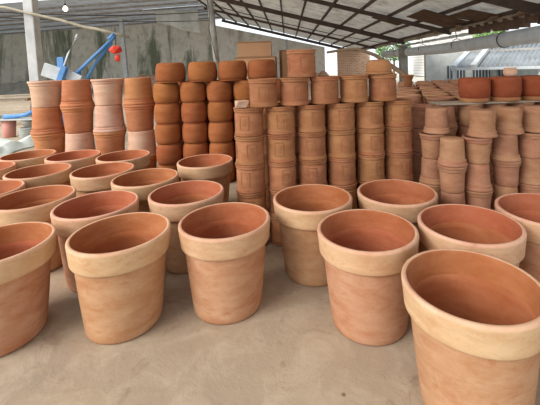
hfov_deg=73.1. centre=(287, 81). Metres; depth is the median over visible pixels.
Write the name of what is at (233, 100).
pot
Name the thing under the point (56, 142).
pot
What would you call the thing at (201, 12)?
ceiling
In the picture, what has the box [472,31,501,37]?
tree
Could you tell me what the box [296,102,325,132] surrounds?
pot
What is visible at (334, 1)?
trim
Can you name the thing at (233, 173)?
pot
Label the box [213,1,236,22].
trim
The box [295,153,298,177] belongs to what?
pot
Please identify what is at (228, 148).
pot
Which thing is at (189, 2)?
trim
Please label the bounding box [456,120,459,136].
pot
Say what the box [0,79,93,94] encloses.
rubble heap
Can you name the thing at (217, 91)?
pot
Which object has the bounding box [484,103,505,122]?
pot
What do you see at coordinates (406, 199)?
terracotta planter
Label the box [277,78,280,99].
pot
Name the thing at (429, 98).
pot
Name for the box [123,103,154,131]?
pot
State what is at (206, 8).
trim
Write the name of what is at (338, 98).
pot
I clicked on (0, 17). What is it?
wire
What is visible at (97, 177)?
terracotta planter
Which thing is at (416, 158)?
pot
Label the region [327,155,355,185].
pot
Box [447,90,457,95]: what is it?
pot
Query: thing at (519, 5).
trim
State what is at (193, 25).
sheet
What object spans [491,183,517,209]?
pot
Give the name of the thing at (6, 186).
terracotta planter
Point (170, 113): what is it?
pot
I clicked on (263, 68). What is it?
pot
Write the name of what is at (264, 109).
pot
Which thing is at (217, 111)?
pot
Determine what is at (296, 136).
pot
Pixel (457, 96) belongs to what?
pot
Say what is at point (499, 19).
trim
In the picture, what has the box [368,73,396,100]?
pot
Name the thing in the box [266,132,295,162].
pot
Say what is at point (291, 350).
floor
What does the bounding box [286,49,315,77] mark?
pot
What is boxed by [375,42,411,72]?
tree
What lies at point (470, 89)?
pot
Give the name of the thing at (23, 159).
terracotta planter
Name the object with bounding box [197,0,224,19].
trim
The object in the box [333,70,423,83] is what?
floor
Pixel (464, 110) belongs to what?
pot
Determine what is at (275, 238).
pot
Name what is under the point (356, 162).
pot
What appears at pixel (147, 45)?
wall
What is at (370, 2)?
trim
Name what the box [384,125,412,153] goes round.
pot
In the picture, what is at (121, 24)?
post
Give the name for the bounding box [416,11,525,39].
boards
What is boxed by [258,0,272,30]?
trim
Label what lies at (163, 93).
pot
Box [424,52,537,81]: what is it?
outbuilding
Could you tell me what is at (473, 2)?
trim
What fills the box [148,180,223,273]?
terracotta planter
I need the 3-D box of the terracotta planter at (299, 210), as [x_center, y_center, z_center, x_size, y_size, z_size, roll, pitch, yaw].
[0.164,0.969,2.315,0.500,0.478,0.500,-1,2,20]
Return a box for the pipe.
[2,110,31,118]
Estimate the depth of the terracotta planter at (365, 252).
1.69 m
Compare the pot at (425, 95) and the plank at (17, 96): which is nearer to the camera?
the pot at (425, 95)
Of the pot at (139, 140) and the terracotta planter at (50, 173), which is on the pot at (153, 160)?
the pot at (139, 140)
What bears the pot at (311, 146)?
on the pot at (310, 172)
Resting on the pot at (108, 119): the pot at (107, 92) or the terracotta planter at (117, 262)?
the pot at (107, 92)
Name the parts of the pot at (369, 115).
relief panel, relief panel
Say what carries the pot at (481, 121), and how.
on the pot at (477, 150)
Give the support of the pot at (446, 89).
on the pot
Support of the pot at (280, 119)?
on the pot at (280, 148)
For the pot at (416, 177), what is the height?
0.189 m
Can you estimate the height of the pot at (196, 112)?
0.233 m
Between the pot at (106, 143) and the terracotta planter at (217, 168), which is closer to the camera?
the terracotta planter at (217, 168)
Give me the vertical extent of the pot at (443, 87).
0.242 m
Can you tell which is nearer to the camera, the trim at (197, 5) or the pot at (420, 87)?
the pot at (420, 87)
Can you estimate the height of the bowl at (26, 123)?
0.160 m
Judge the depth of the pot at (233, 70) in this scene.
4.06 m
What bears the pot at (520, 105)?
on the pot
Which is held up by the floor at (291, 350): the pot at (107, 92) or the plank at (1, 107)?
the plank at (1, 107)
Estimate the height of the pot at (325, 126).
0.203 m
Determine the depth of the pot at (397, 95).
3.78 m
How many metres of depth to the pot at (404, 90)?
4.39 m
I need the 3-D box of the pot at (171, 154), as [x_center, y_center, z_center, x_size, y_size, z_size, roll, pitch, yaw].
[-1.375,0.833,4.230,0.294,0.233,0.294,-1,2,18]
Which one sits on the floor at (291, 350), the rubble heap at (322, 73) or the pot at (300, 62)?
the rubble heap at (322, 73)
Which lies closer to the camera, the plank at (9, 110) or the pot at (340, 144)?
the pot at (340, 144)
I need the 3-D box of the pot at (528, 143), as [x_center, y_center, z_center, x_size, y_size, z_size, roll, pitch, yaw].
[1.820,0.470,2.724,0.199,0.189,0.199,-2,2,-1]
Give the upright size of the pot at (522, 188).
0.189 m
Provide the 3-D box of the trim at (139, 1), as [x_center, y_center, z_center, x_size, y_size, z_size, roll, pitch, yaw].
[-15.636,-3.695,19.545,21.004,0.982,0.080,-2,2,0]
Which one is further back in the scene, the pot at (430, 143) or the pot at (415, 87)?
the pot at (415, 87)
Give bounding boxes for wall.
[0,19,324,84]
[337,51,369,81]
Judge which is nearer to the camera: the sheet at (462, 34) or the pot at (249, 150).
the pot at (249, 150)
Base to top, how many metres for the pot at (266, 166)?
0.203 m
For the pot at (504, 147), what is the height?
0.189 m
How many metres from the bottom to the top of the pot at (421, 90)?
0.242 m
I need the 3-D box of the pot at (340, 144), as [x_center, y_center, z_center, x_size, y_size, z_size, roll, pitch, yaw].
[0.408,0.466,2.796,0.224,0.203,0.224,-2,2,6]
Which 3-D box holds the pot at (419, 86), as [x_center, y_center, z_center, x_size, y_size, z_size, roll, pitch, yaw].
[1.942,0.184,5.095,0.264,0.242,0.264,0,3,32]
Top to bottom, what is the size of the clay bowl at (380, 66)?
0.112 m
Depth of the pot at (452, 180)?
2.53 m
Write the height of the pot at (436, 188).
0.189 m
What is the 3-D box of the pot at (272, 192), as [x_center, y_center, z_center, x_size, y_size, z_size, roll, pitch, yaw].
[-0.034,0.892,2.736,0.224,0.203,0.224,0,3,36]
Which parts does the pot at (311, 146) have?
relief panel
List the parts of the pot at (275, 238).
relief panel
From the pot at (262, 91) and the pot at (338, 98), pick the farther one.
the pot at (338, 98)
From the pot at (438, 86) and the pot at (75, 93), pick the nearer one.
the pot at (75, 93)
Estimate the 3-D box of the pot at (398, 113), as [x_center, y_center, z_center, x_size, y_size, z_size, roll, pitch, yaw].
[0.865,0.244,2.860,0.224,0.203,0.224,-3,3,-23]
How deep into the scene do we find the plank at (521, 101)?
2.93 m
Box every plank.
[0,94,30,96]
[0,96,30,98]
[0,106,29,109]
[0,109,29,113]
[428,101,459,103]
[436,100,539,105]
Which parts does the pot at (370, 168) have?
relief panel, relief panel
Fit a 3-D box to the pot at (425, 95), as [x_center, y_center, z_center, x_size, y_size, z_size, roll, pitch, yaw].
[1.537,0.251,3.770,0.264,0.242,0.264,-3,3,-25]
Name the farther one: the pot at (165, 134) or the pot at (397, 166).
the pot at (165, 134)
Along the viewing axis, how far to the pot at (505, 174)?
2.62 m
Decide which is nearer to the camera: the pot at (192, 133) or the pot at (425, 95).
the pot at (425, 95)
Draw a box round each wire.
[0,11,207,15]
[0,17,208,21]
[207,1,216,59]
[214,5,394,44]
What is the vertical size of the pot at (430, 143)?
0.189 m
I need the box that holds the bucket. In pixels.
[0,121,15,137]
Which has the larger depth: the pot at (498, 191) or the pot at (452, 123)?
the pot at (452, 123)
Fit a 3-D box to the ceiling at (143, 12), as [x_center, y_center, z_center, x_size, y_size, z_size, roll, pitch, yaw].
[-17.790,-3.779,22.941,17.700,0.744,12.600,-2,2,0]
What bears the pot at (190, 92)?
on the pot at (196, 112)
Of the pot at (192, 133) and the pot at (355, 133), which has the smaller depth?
the pot at (355, 133)
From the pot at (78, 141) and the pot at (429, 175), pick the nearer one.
the pot at (429, 175)
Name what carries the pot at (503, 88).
on the plank at (521, 101)
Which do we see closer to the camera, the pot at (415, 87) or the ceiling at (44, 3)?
the pot at (415, 87)
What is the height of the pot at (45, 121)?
0.308 m
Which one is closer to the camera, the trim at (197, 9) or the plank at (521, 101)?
the plank at (521, 101)
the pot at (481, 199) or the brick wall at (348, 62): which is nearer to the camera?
the pot at (481, 199)
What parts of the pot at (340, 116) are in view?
relief panel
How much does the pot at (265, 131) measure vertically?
0.203 m
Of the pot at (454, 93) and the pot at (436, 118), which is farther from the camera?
the pot at (454, 93)
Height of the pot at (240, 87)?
0.233 m
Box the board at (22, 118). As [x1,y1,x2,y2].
[0,117,31,120]
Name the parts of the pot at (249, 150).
relief panel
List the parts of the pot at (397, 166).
relief panel, relief panel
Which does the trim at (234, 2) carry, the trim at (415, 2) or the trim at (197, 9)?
the trim at (415, 2)
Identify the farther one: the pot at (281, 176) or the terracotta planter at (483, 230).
the pot at (281, 176)
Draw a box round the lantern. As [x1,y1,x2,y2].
[109,35,121,61]
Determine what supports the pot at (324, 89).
on the pot at (310, 117)
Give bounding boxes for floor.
[0,81,539,404]
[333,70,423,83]
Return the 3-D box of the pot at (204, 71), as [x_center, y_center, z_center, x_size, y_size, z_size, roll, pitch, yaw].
[-0.984,-0.113,4.197,0.335,0.225,0.335,-2,2,-3]
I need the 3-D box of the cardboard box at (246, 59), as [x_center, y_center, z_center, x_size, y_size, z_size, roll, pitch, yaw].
[-0.758,-0.221,8.994,0.958,0.764,0.756,-2,2,2]
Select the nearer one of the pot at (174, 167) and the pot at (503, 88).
the pot at (503, 88)
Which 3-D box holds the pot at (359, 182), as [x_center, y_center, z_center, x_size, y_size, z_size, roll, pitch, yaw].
[0.655,0.864,2.851,0.224,0.203,0.224,-1,3,24]
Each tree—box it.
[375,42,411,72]
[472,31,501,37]
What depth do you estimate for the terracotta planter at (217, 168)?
3.22 m
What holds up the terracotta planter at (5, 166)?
on the floor at (291, 350)
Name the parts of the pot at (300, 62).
relief panel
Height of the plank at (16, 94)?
0.044 m
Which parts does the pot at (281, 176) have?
relief panel, relief panel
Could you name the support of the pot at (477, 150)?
on the pot at (477, 177)
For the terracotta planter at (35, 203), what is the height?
0.478 m
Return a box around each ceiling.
[0,0,202,15]
[0,9,155,34]
[148,6,221,19]
[201,0,539,47]
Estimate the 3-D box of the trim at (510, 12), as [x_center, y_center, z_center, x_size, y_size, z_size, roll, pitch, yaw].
[5.340,-1.841,13.444,0.070,0.090,31.000,-2,2,0]
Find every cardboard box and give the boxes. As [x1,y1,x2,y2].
[235,56,276,78]
[237,41,271,56]
[279,50,287,77]
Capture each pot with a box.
[27,80,61,107]
[30,106,64,134]
[31,132,64,153]
[60,79,94,106]
[60,105,94,133]
[65,130,95,151]
[90,78,123,105]
[93,104,126,132]
[93,129,126,154]
[122,77,154,104]
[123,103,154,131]
[128,128,156,156]
[148,156,156,168]
[153,82,179,103]
[154,102,180,123]
[155,62,185,82]
[155,122,181,144]
[156,142,182,165]
[157,164,180,181]
[180,82,205,102]
[181,101,206,122]
[182,121,207,143]
[183,141,208,157]
[188,61,216,81]
[206,80,231,101]
[208,100,232,121]
[208,120,233,142]
[209,140,234,159]
[218,60,246,80]
[230,160,235,181]
[231,99,234,117]
[233,79,249,100]
[233,105,263,136]
[234,134,264,165]
[235,162,265,193]
[236,188,266,208]
[247,59,275,78]
[248,78,277,107]
[263,102,279,129]
[264,130,267,154]
[264,155,267,180]
[265,104,295,134]
[265,181,269,205]
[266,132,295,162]
[267,160,296,190]
[268,188,278,217]
[269,214,281,245]
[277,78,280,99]
[279,77,308,105]
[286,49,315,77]
[294,106,297,127]
[294,128,298,152]
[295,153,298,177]
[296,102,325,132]
[297,131,326,160]
[298,157,326,184]
[309,76,338,103]
[309,100,326,125]
[325,126,327,150]
[326,101,354,130]
[326,129,355,157]
[326,151,327,175]
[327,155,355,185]
[328,180,357,208]
[338,98,355,123]
[339,75,368,102]
[354,124,356,148]
[355,100,383,128]
[355,127,384,155]
[355,149,357,172]
[356,152,385,181]
[357,179,365,204]
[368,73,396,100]
[383,98,412,126]
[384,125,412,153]
[385,151,412,179]
[396,94,420,98]
[397,89,419,93]
[397,92,415,93]
[398,86,417,88]
[399,97,419,103]
[411,104,431,128]
[411,128,422,152]
[412,152,421,174]
[413,173,419,182]
[417,85,436,89]
[419,87,435,103]
[419,89,441,103]
[419,131,446,158]
[419,156,439,184]
[419,181,440,204]
[422,91,446,103]
[423,93,449,103]
[423,107,450,134]
[426,96,455,106]
[434,104,457,127]
[437,85,456,88]
[437,136,467,167]
[437,163,466,193]
[440,86,457,90]
[440,190,465,204]
[444,88,457,90]
[446,127,457,135]
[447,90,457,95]
[451,92,458,116]
[454,95,482,120]
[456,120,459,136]
[457,104,482,126]
[458,77,490,102]
[459,126,468,136]
[462,134,492,164]
[464,163,492,191]
[464,189,492,208]
[467,108,497,137]
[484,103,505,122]
[489,76,521,101]
[489,149,492,171]
[490,133,520,161]
[490,158,521,186]
[490,172,493,193]
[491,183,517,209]
[495,106,524,134]
[503,67,517,76]
[507,102,534,116]
[517,132,539,158]
[517,182,539,193]
[519,156,539,185]
[520,75,539,100]
[522,105,539,132]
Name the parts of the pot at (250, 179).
relief panel, relief panel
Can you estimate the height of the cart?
2.015 m
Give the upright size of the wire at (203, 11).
0.258 m
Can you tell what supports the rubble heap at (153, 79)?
on the floor at (291, 350)
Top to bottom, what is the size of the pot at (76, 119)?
0.308 m
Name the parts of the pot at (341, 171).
relief panel, relief panel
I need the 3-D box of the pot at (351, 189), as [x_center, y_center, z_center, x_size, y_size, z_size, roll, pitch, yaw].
[0.426,0.874,2.811,0.224,0.203,0.224,0,3,35]
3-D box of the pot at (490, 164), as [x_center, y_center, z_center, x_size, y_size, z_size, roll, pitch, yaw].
[1.746,0.649,3.051,0.200,0.189,0.200,-1,3,28]
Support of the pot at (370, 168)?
on the pot at (359, 182)
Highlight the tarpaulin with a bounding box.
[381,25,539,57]
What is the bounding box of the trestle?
[24,98,31,116]
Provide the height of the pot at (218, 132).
0.233 m
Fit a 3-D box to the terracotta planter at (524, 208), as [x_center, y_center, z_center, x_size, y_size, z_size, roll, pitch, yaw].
[1.433,0.938,2.012,0.500,0.478,0.500,-1,3,32]
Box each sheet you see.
[0,135,33,156]
[154,9,200,32]
[394,30,492,46]
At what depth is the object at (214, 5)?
13.64 m
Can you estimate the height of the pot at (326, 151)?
0.203 m
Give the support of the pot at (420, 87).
on the pot
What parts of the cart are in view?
tray panel, lever, tray panel, handle, handle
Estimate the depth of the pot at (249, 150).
2.59 m
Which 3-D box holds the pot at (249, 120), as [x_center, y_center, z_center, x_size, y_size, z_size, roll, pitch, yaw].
[-0.286,0.291,2.676,0.224,0.203,0.224,-2,2,5]
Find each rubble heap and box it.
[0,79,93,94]
[123,73,156,90]
[308,70,328,83]
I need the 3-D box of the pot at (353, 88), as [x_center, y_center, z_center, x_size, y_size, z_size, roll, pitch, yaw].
[0.507,0.054,2.798,0.224,0.203,0.224,-1,3,32]
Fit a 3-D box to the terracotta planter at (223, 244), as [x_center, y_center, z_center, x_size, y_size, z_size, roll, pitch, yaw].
[-0.340,0.998,2.023,0.500,0.478,0.500,-1,3,28]
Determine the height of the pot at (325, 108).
0.203 m
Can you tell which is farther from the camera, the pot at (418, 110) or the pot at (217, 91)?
the pot at (217, 91)
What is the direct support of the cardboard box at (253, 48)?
on the cardboard box at (246, 59)
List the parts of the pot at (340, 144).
relief panel, relief panel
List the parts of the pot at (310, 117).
relief panel, relief panel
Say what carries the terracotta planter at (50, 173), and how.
on the floor at (291, 350)
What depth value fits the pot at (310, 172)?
2.68 m
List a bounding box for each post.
[22,0,44,104]
[117,18,128,91]
[207,0,219,79]
[396,45,409,89]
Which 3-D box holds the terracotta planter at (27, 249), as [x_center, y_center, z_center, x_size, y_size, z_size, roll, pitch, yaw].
[-1.446,1.044,1.830,0.500,0.478,0.500,-3,2,-18]
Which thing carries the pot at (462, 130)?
on the pot
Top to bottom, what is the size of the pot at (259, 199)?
0.203 m
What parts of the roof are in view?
post, eave rail, cross rail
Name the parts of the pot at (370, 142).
relief panel, relief panel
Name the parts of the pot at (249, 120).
relief panel, relief panel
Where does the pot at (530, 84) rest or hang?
on the plank at (521, 101)
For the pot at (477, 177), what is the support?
on the pot at (481, 199)
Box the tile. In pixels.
[235,100,248,102]
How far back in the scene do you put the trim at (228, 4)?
21.38 m
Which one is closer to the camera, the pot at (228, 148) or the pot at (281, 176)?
the pot at (281, 176)
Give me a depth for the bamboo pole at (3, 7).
7.75 m
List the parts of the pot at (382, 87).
relief panel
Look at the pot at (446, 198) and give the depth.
2.54 m
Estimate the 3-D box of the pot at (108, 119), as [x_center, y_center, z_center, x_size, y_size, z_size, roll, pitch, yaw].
[-2.118,0.432,4.318,0.361,0.308,0.361,-2,2,-2]
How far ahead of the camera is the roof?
14.41 m
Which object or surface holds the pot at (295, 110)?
on the pot at (296, 136)
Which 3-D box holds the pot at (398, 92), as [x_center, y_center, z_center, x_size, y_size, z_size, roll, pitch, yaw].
[1.343,0.245,4.101,0.264,0.242,0.264,-4,3,-36]
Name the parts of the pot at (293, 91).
relief panel, relief panel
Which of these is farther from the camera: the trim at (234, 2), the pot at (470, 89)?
the trim at (234, 2)
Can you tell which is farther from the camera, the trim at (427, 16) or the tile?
the trim at (427, 16)
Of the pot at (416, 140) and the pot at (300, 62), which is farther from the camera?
the pot at (416, 140)
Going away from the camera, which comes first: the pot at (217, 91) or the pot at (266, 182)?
the pot at (266, 182)
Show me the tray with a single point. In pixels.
(21, 128)
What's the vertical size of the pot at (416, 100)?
0.242 m
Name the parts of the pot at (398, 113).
relief panel, relief panel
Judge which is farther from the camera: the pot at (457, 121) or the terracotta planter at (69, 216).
the pot at (457, 121)
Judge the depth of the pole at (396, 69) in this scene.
7.61 m
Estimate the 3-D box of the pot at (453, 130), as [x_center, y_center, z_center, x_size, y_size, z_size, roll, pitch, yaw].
[1.313,0.474,3.043,0.199,0.189,0.199,-3,3,-27]
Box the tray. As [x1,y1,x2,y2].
[18,127,31,129]
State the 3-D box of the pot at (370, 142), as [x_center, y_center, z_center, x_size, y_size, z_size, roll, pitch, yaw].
[0.641,0.457,2.830,0.224,0.203,0.224,-1,3,27]
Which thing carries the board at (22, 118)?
on the bowl at (26, 123)
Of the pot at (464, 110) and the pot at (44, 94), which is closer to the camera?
the pot at (464, 110)
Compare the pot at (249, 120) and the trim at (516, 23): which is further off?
the trim at (516, 23)
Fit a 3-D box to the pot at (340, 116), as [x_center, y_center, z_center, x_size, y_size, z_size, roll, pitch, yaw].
[0.405,0.262,2.790,0.224,0.203,0.224,-3,3,-25]
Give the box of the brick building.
[412,29,492,75]
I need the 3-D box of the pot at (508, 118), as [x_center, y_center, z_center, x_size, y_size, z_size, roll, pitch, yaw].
[1.636,0.287,2.696,0.200,0.189,0.200,-2,2,-11]
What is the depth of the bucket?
7.69 m
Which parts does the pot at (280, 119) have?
relief panel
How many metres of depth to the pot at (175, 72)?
4.06 m
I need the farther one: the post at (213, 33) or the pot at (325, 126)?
the post at (213, 33)
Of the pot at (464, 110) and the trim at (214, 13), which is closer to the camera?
the pot at (464, 110)
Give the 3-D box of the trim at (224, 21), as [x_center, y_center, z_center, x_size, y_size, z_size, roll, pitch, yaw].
[0.130,-3.514,28.481,10.552,3.028,0.120,-2,2,0]
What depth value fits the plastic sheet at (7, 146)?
6.39 m
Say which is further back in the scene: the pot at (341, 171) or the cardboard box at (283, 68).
the cardboard box at (283, 68)
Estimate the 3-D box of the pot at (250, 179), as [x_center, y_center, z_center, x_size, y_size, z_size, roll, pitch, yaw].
[-0.274,0.698,2.690,0.224,0.203,0.224,-4,3,-36]
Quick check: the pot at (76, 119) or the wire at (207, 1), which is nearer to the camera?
the pot at (76, 119)
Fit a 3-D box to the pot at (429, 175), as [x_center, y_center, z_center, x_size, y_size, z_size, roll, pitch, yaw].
[1.118,0.681,2.811,0.199,0.189,0.199,-1,3,28]
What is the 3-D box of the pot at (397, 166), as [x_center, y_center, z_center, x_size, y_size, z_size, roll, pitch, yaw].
[0.875,0.651,2.876,0.224,0.203,0.224,-2,2,5]
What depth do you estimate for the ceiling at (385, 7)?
15.46 m
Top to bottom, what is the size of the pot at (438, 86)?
0.242 m
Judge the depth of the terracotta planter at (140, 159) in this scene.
3.72 m
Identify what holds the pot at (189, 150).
on the pot
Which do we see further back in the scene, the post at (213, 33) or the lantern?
the post at (213, 33)
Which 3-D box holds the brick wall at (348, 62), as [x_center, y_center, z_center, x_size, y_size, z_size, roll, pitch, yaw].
[5.111,-1.242,28.305,2.500,2.450,0.250,-2,2,0]
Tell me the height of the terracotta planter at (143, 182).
0.478 m
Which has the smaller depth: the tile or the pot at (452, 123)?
the tile
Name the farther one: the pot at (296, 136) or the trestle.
the trestle
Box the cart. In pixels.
[41,33,115,121]
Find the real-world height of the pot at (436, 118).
0.189 m
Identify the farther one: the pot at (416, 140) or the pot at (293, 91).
the pot at (416, 140)
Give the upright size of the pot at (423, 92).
0.242 m
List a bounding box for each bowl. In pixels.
[20,120,31,126]
[365,59,392,74]
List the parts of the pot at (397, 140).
relief panel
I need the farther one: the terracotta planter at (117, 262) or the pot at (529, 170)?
the pot at (529, 170)
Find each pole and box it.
[0,6,128,37]
[327,47,408,74]
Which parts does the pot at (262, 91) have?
relief panel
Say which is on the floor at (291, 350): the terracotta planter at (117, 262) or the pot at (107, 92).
the terracotta planter at (117, 262)
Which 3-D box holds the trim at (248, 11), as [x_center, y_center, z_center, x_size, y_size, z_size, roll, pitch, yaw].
[-2.164,-3.592,13.363,0.070,0.090,31.000,-2,2,0]
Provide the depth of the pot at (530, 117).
2.67 m
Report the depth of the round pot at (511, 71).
2.98 m
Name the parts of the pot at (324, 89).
relief panel, relief panel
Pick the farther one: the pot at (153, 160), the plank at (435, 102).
the pot at (153, 160)
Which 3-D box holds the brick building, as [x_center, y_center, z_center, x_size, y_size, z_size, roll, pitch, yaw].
[15.908,-2.971,33.930,7.900,4.710,3.400,-2,2,0]
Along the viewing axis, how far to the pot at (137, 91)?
4.17 m
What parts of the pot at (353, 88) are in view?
relief panel, relief panel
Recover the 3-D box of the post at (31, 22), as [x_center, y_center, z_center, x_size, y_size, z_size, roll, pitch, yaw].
[-5.576,-1.277,7.947,0.456,4.904,0.357,-2,2,0]
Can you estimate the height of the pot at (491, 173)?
0.189 m
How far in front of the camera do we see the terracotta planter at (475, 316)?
1.28 m
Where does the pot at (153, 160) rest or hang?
on the floor at (291, 350)
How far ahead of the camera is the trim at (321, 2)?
12.07 m
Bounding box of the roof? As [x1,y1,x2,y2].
[450,43,539,79]
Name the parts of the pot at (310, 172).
relief panel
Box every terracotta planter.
[0,149,56,168]
[0,161,15,179]
[0,180,25,196]
[0,185,75,270]
[0,221,56,356]
[3,163,71,188]
[44,150,100,185]
[50,190,138,292]
[65,212,170,344]
[69,162,134,196]
[95,150,149,170]
[111,168,178,211]
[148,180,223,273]
[177,154,232,202]
[178,202,269,324]
[273,184,352,286]
[317,209,418,345]
[357,179,437,252]
[401,249,539,404]
[417,204,526,266]
[495,193,539,281]
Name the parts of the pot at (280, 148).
relief panel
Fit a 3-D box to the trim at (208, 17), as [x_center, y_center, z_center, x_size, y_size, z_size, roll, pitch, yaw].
[-15.646,-4.015,27.438,21.004,0.982,0.080,-2,2,0]
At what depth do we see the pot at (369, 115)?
2.74 m
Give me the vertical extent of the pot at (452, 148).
0.189 m
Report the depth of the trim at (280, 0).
16.52 m
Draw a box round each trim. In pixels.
[0,0,167,11]
[0,1,197,16]
[0,5,203,21]
[0,9,206,25]
[0,13,214,30]
[0,17,218,34]
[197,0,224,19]
[203,7,375,48]
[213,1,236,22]
[216,0,404,44]
[221,19,342,48]
[226,3,248,24]
[239,0,260,27]
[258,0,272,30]
[280,0,283,33]
[295,1,306,35]
[303,0,451,34]
[307,0,337,38]
[319,0,376,41]
[331,0,424,44]
[343,0,480,47]
[357,13,533,51]
[361,3,539,48]
[371,9,500,27]
[468,13,539,33]
[475,0,539,15]

